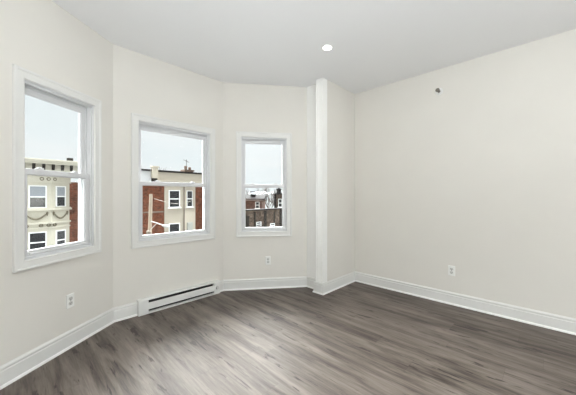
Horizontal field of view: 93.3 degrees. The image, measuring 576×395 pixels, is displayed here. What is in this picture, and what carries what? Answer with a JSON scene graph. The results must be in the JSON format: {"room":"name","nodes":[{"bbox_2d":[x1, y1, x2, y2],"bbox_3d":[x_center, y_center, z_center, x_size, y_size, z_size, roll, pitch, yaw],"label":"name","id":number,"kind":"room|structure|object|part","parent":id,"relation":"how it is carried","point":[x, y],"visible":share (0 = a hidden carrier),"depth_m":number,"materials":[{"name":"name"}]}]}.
{"room":"empty living room","nodes":[
{"label":"empty living room","id":0,"kind":"room"},
{"bbox_2d":[0,0,112,365],"bbox_3d":[-1.911,-0.135,2.152,0.170,2.770,1.262,0,0,8],"label":"wall","id":1,"kind":"structure","parent":0,"point":[41,37],"depth_m":2.08,"materials":[{"name":"white paint"}]},
{"bbox_2d":[12,64,101,272],"bbox_3d":[-1.874,-0.189,2.207,0.157,1.415,0.720,0,0,8],"label":"window","id":2,"kind":"structure","parent":1,"relation":"in","point":[24,81],"depth_m":2.18,"materials":[{"name":"white wood"}]},
{"bbox_3d":[-1.903,-0.482,2.211,0.029,0.640,0.551,0,0,8],"label":"sash","id":3,"kind":"part","parent":2,"relation":"part of","materials":[{"name":"clear glass"}]},
{"bbox_3d":[-1.864,0.116,2.205,0.029,0.636,0.551,0,0,8],"label":"sash","id":4,"kind":"part","parent":2,"relation":"part of","materials":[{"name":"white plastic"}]},
{"bbox_3d":[-1.884,-0.189,2.208,0.137,1.297,0.602,0,0,8],"label":"frame","id":5,"kind":"part","parent":2,"relation":"part of","materials":[{"name":"white plastic"}]},
{"bbox_2d":[0,308,113,389],"bbox_3d":[-1.813,1.179,2.154,0.024,0.142,1.120,0,0,8],"label":"baseboard","id":6,"kind":"structure","parent":1,"relation":"attached to","point":[15,369],"depth_m":2.09,"materials":[{"name":"white wood"}]},
{"bbox_2d":[66,293,73,308],"bbox_3d":[-1.805,0.866,2.257,0.009,0.115,0.070,0,0,8],"label":"electrical outlet","id":7,"kind":"object","parent":1,"relation":"attached to","point":[70,297],"visible":1,"depth_m":2.25,"materials":[{"name":"white plastic"}]},
{"bbox_2d":[113,44,222,307],"bbox_3d":[-1.362,-0.135,3.225,0.170,2.770,1.383,0,0,44],"label":"wall","id":8,"kind":"structure","parent":0,"point":[142,84],"depth_m":3.00,"materials":[{"name":"white paint"}]},
{"bbox_2d":[113,280,223,321],"bbox_3d":[-1.293,1.179,3.157,0.024,0.142,1.270,0,0,44],"label":"baseboard","id":9,"kind":"structure","parent":8,"relation":"attached to","point":[123,312],"depth_m":2.78,"materials":[{"name":"white wood"}]},
{"bbox_2d":[131,112,214,248],"bbox_3d":[-1.332,-0.163,3.215,0.157,1.415,0.978,0,0,44],"label":"window","id":10,"kind":"structure","parent":8,"relation":"in","point":[139,122],"depth_m":3.12,"materials":[{"name":"white wood"}]},
{"bbox_3d":[-1.353,-0.450,3.236,0.029,0.652,0.809,0,0,44],"label":"sash","id":11,"kind":"part","parent":10,"relation":"part of","materials":[{"name":"white plastic"}]},
{"bbox_3d":[-1.325,0.148,3.208,0.029,0.624,0.809,0,0,44],"label":"sash","id":12,"kind":"part","parent":10,"relation":"part of","materials":[{"name":"white plastic"}]},
{"bbox_2d":[136,280,219,316],"bbox_3d":[-1.228,1.165,3.178,0.087,0.162,0.965,0,0,44],"label":"baseboard heater","id":13,"kind":"object","parent":8,"relation":"attached to","point":[147,305],"visible":1,"depth_m":3.11,"materials":[{"name":"white metal"}]},
{"bbox_3d":[-1.211,1.166,3.172,0.007,0.072,0.784,0,0,44],"label":"panel","id":14,"kind":"part","parent":13,"relation":"part of","materials":[{"name":"white metal"}]},
{"bbox_2d":[223,82,306,279],"bbox_3d":[-0.297,-0.135,3.787,1.276,2.770,0.170,0,0,-8],"label":"wall","id":15,"kind":"structure","parent":0,"point":[246,107],"depth_m":3.70,"materials":[{"name":"white paint"}]},
{"bbox_2d":[236,131,291,236],"bbox_3d":[-0.331,-0.163,3.753,0.754,1.415,0.157,0,0,-8],"label":"window","id":16,"kind":"structure","parent":15,"relation":"in","point":[243,138],"depth_m":3.72,"materials":[{"name":"white wood"}]},
{"bbox_3d":[-0.335,-0.450,3.783,0.585,0.652,0.029,0,0,-8],"label":"sash","id":17,"kind":"part","parent":16,"relation":"part of","materials":[{"name":"clear glass"}]},
{"bbox_3d":[-0.330,0.148,3.743,0.585,0.624,0.029,0,0,-8],"label":"sash","id":18,"kind":"part","parent":16,"relation":"part of","materials":[{"name":"white plastic"}]},
{"bbox_2d":[224,276,306,290],"bbox_3d":[-0.296,1.179,3.689,1.134,0.142,0.024,0,0,-8],"label":"baseboard","id":19,"kind":"structure","parent":15,"relation":"attached to","point":[278,282],"depth_m":3.68,"materials":[{"name":"white wood"}]},
{"bbox_3d":[-0.296,1.240,3.682,1.123,0.019,0.010,0,0,-8],"label":"shoe molding","id":20,"kind":"part","parent":19,"relation":"part of","materials":[{"name":"white wood"}]},
{"bbox_2d":[265,256,270,264],"bbox_3d":[-0.272,0.871,3.700,0.070,0.115,0.009,0,0,-8],"label":"electrical outlet","id":21,"kind":"object","parent":15,"relation":"attached to","point":[267,258],"visible":1,"depth_m":3.70,"materials":[{"name":"white plastic"}]},
{"bbox_2d":[0,281,575,394],"bbox_3d":[1.108,1.350,0.809,7.080,0.200,4.805,0,0,44],"label":"floor","id":22,"kind":"structure","parent":0,"point":[355,338],"depth_m":2.17,"materials":[{"name":"grey wood"}]},
{"bbox_2d":[307,84,315,277],"bbox_3d":[0.416,-0.135,3.752,0.429,2.770,0.170,0,0,44],"label":"wall","id":23,"kind":"structure","parent":0,"point":[311,90],"depth_m":3.73,"materials":[{"name":"white paint"}]},
{"bbox_2d":[306,276,315,288],"bbox_3d":[0.334,1.179,3.697,0.219,0.142,0.024,0,0,44],"label":"baseboard","id":24,"kind":"structure","parent":23,"relation":"attached to","point":[310,280],"depth_m":3.72,"materials":[{"name":"white wood"}]},
{"bbox_2d":[312,281,322,294],"bbox_3d":[0.389,1.179,3.506,0.173,0.142,0.024,0,0,44],"label":"baseboard","id":25,"kind":"structure","parent":23,"relation":"attached to","point":[317,286],"depth_m":3.50,"materials":[{"name":"white wood"}]},
{"bbox_2d":[316,77,326,282],"bbox_3d":[0.431,-0.135,3.550,0.124,2.770,0.098,0,0,44],"label":"trim","id":26,"kind":"structure","parent":23,"relation":"attached to","point":[321,84],"depth_m":3.51,"materials":[{"name":"white"}]},
{"bbox_2d":[52,0,575,93],"bbox_3d":[1.108,-1.620,0.809,7.080,0.200,4.805,0,0,44],"label":"ceiling","id":27,"kind":"structure","parent":0,"point":[375,43],"depth_m":2.54,"materials":[{"name":"white paint"}]},
{"bbox_2d":[321,44,332,50],"bbox_3d":[0.401,-1.518,2.776,0.120,0.005,0.120,0,0,44],"label":"recessed light","id":28,"kind":"object","parent":27,"relation":"in","point":[327,47],"visible":1,"depth_m":2.77,"materials":[{"name":"white plastic"}]},
{"bbox_2d":[327,80,354,280],"bbox_3d":[0.750,-0.135,3.909,0.170,2.770,0.860,0,0,44],"label":"wall","id":29,"kind":"structure","parent":0,"point":[340,101],"depth_m":3.75,"materials":[{"name":"white paint"}]},
{"bbox_2d":[323,271,354,294],"bbox_3d":[0.717,1.179,3.737,0.024,0.142,0.812,0,0,44],"label":"baseboard","id":30,"kind":"structure","parent":29,"relation":"attached to","point":[329,286],"depth_m":3.70,"materials":[{"name":"white wood"}]},
{"bbox_3d":[0.717,1.240,3.727,0.010,0.020,0.798,0,0,44],"label":"shoe molding","id":31,"kind":"part","parent":30,"relation":"part of","materials":[{"name":"white wood"}]},
{"bbox_2d":[355,29,575,318],"bbox_3d":[3.095,-0.135,2.109,6.043,2.770,0.170,0,0,44],"label":"wall","id":32,"kind":"structure","parent":0,"point":[477,177],"depth_m":2.97,"materials":[{"name":"white paint"}]},
{"bbox_2d":[435,88,442,95],"bbox_3d":[1.779,-1.250,3.218,0.088,0.088,0.075,0,0,44],"label":"sprinkler head","id":33,"kind":"object","parent":32,"relation":"attached to","point":[438,91],"visible":1,"depth_m":3.22},
{"bbox_2d":[448,265,454,275],"bbox_3d":[1.895,0.860,3.151,0.070,0.115,0.009,0,0,44],"label":"electrical outlet","id":34,"kind":"object","parent":32,"relation":"attached to","point":[451,269],"visible":1,"depth_m":3.15,"materials":[{"name":"white plastic"}]},
{"bbox_2d":[355,271,575,334],"bbox_3d":[3.028,1.179,2.040,5.703,0.142,0.024,0,0,44],"label":"baseboard","id":35,"kind":"structure","parent":32,"relation":"attached to","point":[560,323],"depth_m":2.96,"materials":[{"name":"white wood"}]},
{"label":"outside","id":36,"kind":"structure","parent":0,"visible":0},
{"bbox_3d":[-33.991,8.900,53.978,116.000,0.300,150.000,0,0,44],"label":"street","id":37,"kind":"object","parent":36,"visible":0},
{"bbox_2d":[25,157,77,249],"bbox_3d":[-22.149,2.790,21.260,8.600,11.920,11.600,0,0,44],"label":"house","id":38,"kind":"structure","parent":37,"relation":"on","point":[52,202],"depth_m":20.37,"materials":[{"name":"beige paint"}]},
{"bbox_3d":[-18.300,2.993,19.888,0.040,0.645,0.840,0,0,44],"label":"pane","id":39,"kind":"part","parent":38,"relation":"part of","materials":[{"name":"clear glass"}]},
{"bbox_3d":[-18.304,3.728,19.892,0.030,0.645,0.840,0,0,44],"label":"pane","id":40,"kind":"part","parent":38,"relation":"part of","materials":[{"name":"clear glass"}]},
{"bbox_3d":[-18.300,-0.375,19.888,0.040,0.710,0.840,0,0,44],"label":"pane","id":41,"kind":"part","parent":38,"relation":"part of","materials":[{"name":"grey glass"}]},
{"bbox_3d":[-18.304,0.425,19.892,0.030,0.710,0.840,0,0,44],"label":"pane","id":42,"kind":"part","parent":38,"relation":"part of","materials":[{"name":"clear glass"}]},
{"bbox_3d":[-19.255,-2.120,19.143,1.500,1.220,10.600,0,0,44],"label":"cornice","id":43,"kind":"part","parent":38,"relation":"part of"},
{"bbox_3d":[-17.647,2.993,21.112,0.040,0.645,0.620,0,0,11],"label":"pane","id":44,"kind":"part","parent":38,"relation":"part of","materials":[{"name":"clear glass"}]},
{"bbox_3d":[-17.652,3.728,21.113,0.030,0.645,0.620,0,0,11],"label":"pane","id":45,"kind":"part","parent":38,"relation":"part of","materials":[{"name":"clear glass"}]},
{"bbox_3d":[-17.647,-0.388,21.112,0.040,0.685,0.620,0,0,11],"label":"pane","id":46,"kind":"part","parent":38,"relation":"part of","materials":[{"name":"grey glass"}]},
{"bbox_3d":[-17.652,0.388,21.113,0.030,0.685,0.620,0,0,11],"label":"pane","id":47,"kind":"part","parent":38,"relation":"part of","materials":[{"name":"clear glass"}]},
{"bbox_2d":[146,194,169,234],"bbox_3d":[-9.169,4.290,19.140,0.486,8.926,1.558,0,0,44],"label":"utility pole","id":48,"kind":"object","parent":37,"relation":"on","point":[149,231],"visible":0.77,"depth_m":18.79,"materials":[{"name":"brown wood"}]},
{"bbox_2d":[150,221,169,229],"bbox_3d":[-8.992,1.996,19.154,0.234,0.637,1.293,0,0,44],"label":"lamp","id":49,"kind":"object","parent":48,"relation":"attached to","point":[165,226],"depth_m":19.01,"materials":[{"name":"grey"}]},
{"bbox_2d":[141,160,202,234],"bbox_3d":[-14.236,2.375,29.396,8.600,12.750,10.900,0,0,44],"label":"house","id":50,"kind":"structure","parent":37,"relation":"on","point":[188,216],"depth_m":26.93,"materials":[{"name":"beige brick"}]},
{"bbox_3d":[-11.293,3.112,27.023,0.040,0.765,0.960,0,0,44],"label":"pane","id":51,"kind":"part","parent":50,"relation":"part of","materials":[{"name":"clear glass"}]},
{"bbox_3d":[-11.293,-0.177,27.023,0.040,0.745,0.960,0,0,44],"label":"pane","id":52,"kind":"part","parent":50,"relation":"part of","materials":[{"name":"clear glass"}]},
{"bbox_3d":[-11.296,0.657,27.026,0.030,0.745,0.960,0,0,44],"label":"pane","id":53,"kind":"part","parent":50,"relation":"part of","materials":[{"name":"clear glass"}]},
{"bbox_3d":[-10.345,-0.177,28.560,0.040,0.745,0.800,0,0,18],"label":"pane","id":54,"kind":"part","parent":50,"relation":"part of","materials":[{"name":"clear glass"}]},
{"bbox_3d":[-10.350,0.657,28.562,0.030,0.745,0.800,0,0,18],"label":"pane","id":55,"kind":"part","parent":50,"relation":"part of","materials":[{"name":"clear glass"}]},
{"bbox_3d":[-10.292,3.350,28.564,0.130,1.300,0.840,0,0,18],"label":"louvre panel","id":56,"kind":"part","parent":50,"relation":"part of","materials":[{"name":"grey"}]},
{"bbox_2d":[246,191,266,208],"bbox_3d":[-6.500,4.010,40.500,6.400,9.480,5.600,0,0,0],"label":"brick house","id":57,"kind":"structure","parent":37,"relation":"on","point":[253,200],"depth_m":38.00,"materials":[{"name":"red brick"}]},
{"bbox_2d":[246,208,281,226],"bbox_3d":[-2.957,5.150,34.540,1.400,7.200,9.200,0,0,44],"label":"building","id":58,"kind":"structure","parent":37,"relation":"on","point":[264,217],"depth_m":33.66,"materials":[{"name":"brown brick"}]},
{"bbox_3d":[-4.776,4.750,31.845,0.150,5.000,0.500,0,0,44],"label":"door","id":59,"kind":"part","parent":58,"relation":"part of","materials":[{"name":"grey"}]},
{"bbox_3d":[-4.002,4.550,32.640,0.150,5.400,0.220,0,0,44],"label":"door","id":60,"kind":"part","parent":58,"relation":"part of","materials":[{"name":"grey"}]},
{"bbox_3d":[-2.852,4.500,33.823,0.150,5.500,0.420,0,0,44],"label":"door","id":61,"kind":"part","parent":58,"relation":"part of","materials":[{"name":"grey"}]},
{"bbox_3d":[-0.959,4.475,35.770,0.150,5.550,0.450,0,0,44],"label":"door","id":62,"kind":"part","parent":58,"relation":"part of","materials":[{"name":"grey"}]},
{"bbox_2d":[260,188,276,207],"bbox_3d":[-3.095,3.387,51.962,5.510,10.737,7.216,0,0,1],"label":"bare tree","id":63,"kind":"object","parent":37,"relation":"on","point":[266,193],"visible":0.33,"depth_m":51.38,"materials":[{"name":"grey plant"}]},
{"bbox_2d":[274,188,281,207],"bbox_3d":[0.140,3.650,42.975,4.420,10.200,4.250,0,0,0],"label":"tower house","id":64,"kind":"structure","parent":37,"relation":"on","point":[277,196],"depth_m":40.97,"materials":[{"name":"brown brick"}]}
]}

